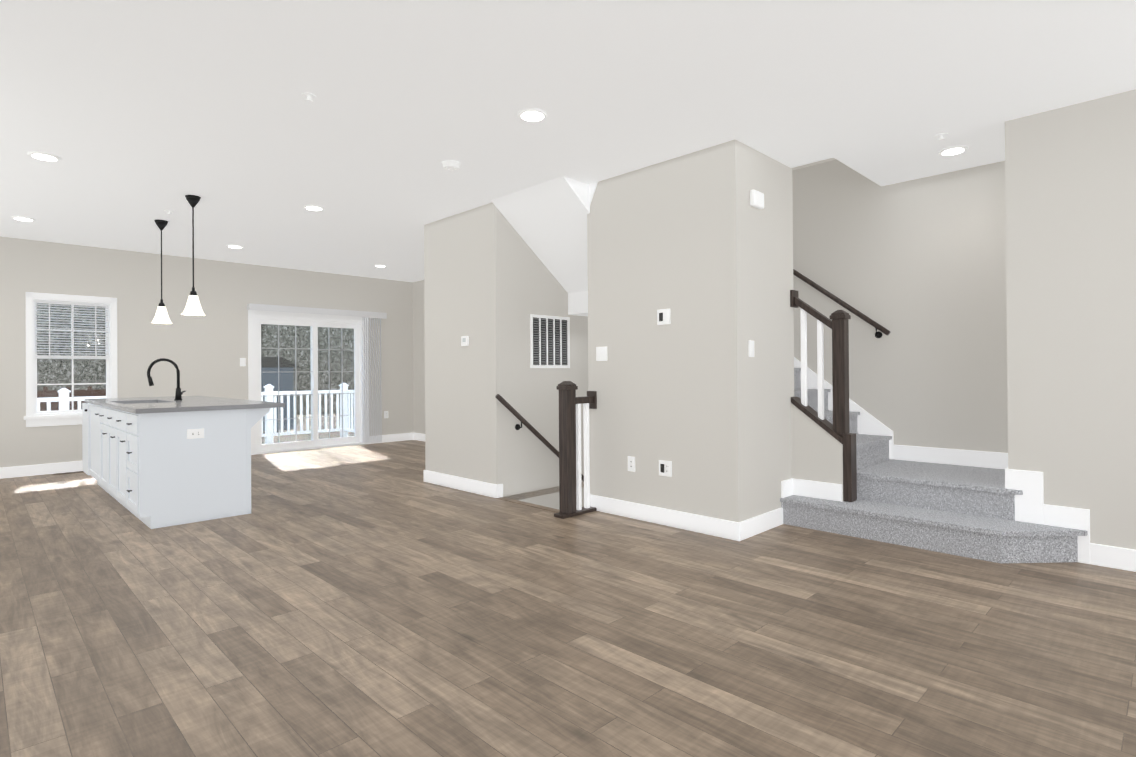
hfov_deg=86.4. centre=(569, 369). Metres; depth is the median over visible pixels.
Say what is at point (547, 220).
ceiling
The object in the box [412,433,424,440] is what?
baseboard
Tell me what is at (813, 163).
wall
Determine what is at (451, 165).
smoke detector
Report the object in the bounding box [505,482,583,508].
wall
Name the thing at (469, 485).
baseboard
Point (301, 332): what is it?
trees
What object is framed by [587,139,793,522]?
wall
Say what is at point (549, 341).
air vent
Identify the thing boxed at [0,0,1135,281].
ceiling
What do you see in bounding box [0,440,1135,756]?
floor
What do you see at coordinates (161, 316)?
pendant light
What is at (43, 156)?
recessed light
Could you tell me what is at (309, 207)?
recessed light
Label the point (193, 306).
pendant light
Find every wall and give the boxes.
[0,236,412,467]
[413,280,424,433]
[424,202,587,496]
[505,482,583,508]
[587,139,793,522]
[791,403,842,500]
[792,157,835,169]
[792,159,1007,459]
[1005,89,1135,549]
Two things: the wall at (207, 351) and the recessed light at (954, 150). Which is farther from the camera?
the wall at (207, 351)
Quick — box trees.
[37,303,353,414]
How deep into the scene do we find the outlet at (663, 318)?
4.62 m
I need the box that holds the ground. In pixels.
[262,412,354,443]
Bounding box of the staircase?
[780,368,1087,562]
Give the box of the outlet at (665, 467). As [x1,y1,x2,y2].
[659,460,671,476]
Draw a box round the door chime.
[750,190,763,208]
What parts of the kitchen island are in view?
kitchen island top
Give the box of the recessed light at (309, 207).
[303,205,324,210]
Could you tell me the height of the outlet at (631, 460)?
0.117 m
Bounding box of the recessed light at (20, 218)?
[11,216,34,221]
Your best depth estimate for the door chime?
4.33 m
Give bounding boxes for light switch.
[240,358,245,365]
[596,347,606,360]
[748,340,753,356]
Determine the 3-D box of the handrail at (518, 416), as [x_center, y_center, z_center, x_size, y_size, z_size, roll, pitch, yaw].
[-0.024,0.976,6.245,1.857,1.498,0.089,0,0,-45]
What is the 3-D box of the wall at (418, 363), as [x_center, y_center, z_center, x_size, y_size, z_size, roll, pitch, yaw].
[-1.382,-0.164,9.392,0.140,2.780,3.770,0,0,-45]
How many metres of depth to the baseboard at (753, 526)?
4.48 m
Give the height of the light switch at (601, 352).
0.117 m
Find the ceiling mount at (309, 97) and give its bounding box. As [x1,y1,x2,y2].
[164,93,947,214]
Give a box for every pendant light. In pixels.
[151,220,171,323]
[182,195,204,315]
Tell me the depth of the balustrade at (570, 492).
4.93 m
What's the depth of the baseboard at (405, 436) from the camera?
10.39 m
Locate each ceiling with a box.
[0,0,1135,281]
[491,176,597,315]
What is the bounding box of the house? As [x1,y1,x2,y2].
[261,357,300,430]
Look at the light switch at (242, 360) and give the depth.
8.73 m
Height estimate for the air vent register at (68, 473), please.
0.008 m
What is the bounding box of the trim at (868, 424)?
[794,357,892,458]
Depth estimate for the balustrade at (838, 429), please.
4.52 m
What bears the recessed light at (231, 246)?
in the ceiling at (138, 116)
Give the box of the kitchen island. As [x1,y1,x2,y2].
[82,396,284,528]
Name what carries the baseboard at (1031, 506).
attached to the wall at (1070, 191)
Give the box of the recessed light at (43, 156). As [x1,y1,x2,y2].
[27,152,60,161]
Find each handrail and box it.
[495,394,583,481]
[793,269,889,337]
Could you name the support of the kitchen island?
on the floor
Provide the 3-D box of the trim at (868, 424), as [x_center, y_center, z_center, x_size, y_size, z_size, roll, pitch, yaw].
[2.049,-0.129,5.978,0.018,1.829,2.110,0,0,-45]
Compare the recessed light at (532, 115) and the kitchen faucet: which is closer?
the recessed light at (532, 115)
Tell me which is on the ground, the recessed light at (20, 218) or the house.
the house
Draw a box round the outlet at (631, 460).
[628,456,634,471]
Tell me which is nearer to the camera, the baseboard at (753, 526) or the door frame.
the baseboard at (753, 526)
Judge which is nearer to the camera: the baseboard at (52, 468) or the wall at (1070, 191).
the wall at (1070, 191)
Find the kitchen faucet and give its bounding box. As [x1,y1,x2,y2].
[147,358,185,399]
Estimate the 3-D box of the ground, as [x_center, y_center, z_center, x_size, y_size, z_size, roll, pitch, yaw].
[-10.686,2.548,21.415,105.000,0.001,26.150,0,0,-45]
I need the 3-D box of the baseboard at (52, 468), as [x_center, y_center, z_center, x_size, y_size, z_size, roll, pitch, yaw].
[-6.002,1.188,7.436,3.800,0.125,0.016,0,0,-45]
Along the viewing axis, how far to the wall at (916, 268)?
5.10 m
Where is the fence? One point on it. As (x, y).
(82, 393)
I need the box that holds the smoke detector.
[441,160,460,170]
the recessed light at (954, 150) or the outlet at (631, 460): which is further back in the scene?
the outlet at (631, 460)
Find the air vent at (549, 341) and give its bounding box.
[530,314,569,367]
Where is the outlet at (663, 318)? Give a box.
[657,309,670,324]
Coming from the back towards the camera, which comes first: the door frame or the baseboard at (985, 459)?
the door frame
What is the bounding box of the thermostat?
[461,336,468,345]
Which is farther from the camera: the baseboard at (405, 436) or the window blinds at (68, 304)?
the baseboard at (405, 436)
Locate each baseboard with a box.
[0,461,82,478]
[369,433,411,443]
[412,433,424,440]
[424,470,502,497]
[590,494,743,540]
[744,478,795,538]
[796,479,841,501]
[893,445,1007,468]
[1000,465,1135,571]
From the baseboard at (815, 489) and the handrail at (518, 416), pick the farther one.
the handrail at (518, 416)
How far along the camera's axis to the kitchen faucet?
5.95 m
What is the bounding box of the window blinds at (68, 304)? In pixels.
[35,300,108,357]
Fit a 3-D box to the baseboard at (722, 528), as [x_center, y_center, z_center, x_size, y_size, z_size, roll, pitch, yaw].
[0.671,1.127,4.675,0.016,0.125,1.436,0,0,-45]
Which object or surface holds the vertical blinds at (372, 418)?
attached to the wall at (207, 351)
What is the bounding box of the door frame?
[248,310,368,454]
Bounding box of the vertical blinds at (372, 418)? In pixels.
[247,303,386,442]
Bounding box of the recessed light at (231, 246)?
[226,245,242,247]
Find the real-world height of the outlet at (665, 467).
0.117 m
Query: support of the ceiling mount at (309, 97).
attached to the ceiling at (138, 116)
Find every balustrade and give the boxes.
[554,381,596,518]
[790,290,856,501]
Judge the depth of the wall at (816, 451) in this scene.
4.64 m
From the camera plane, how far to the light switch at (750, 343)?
4.30 m
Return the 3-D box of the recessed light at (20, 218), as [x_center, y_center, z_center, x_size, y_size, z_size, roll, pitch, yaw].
[-5.559,-1.530,6.158,0.189,0.012,0.189,-1,0,39]
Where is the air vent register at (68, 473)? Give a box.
[52,471,82,474]
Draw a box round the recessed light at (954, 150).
[938,146,967,155]
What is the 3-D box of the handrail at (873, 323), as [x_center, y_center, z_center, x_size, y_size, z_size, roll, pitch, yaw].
[2.058,-1.035,5.913,0.089,1.539,1.997,0,0,-45]
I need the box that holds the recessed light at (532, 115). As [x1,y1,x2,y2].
[517,108,547,121]
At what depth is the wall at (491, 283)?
5.99 m
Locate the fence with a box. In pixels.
[37,386,105,410]
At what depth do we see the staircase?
4.14 m
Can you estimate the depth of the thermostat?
5.97 m

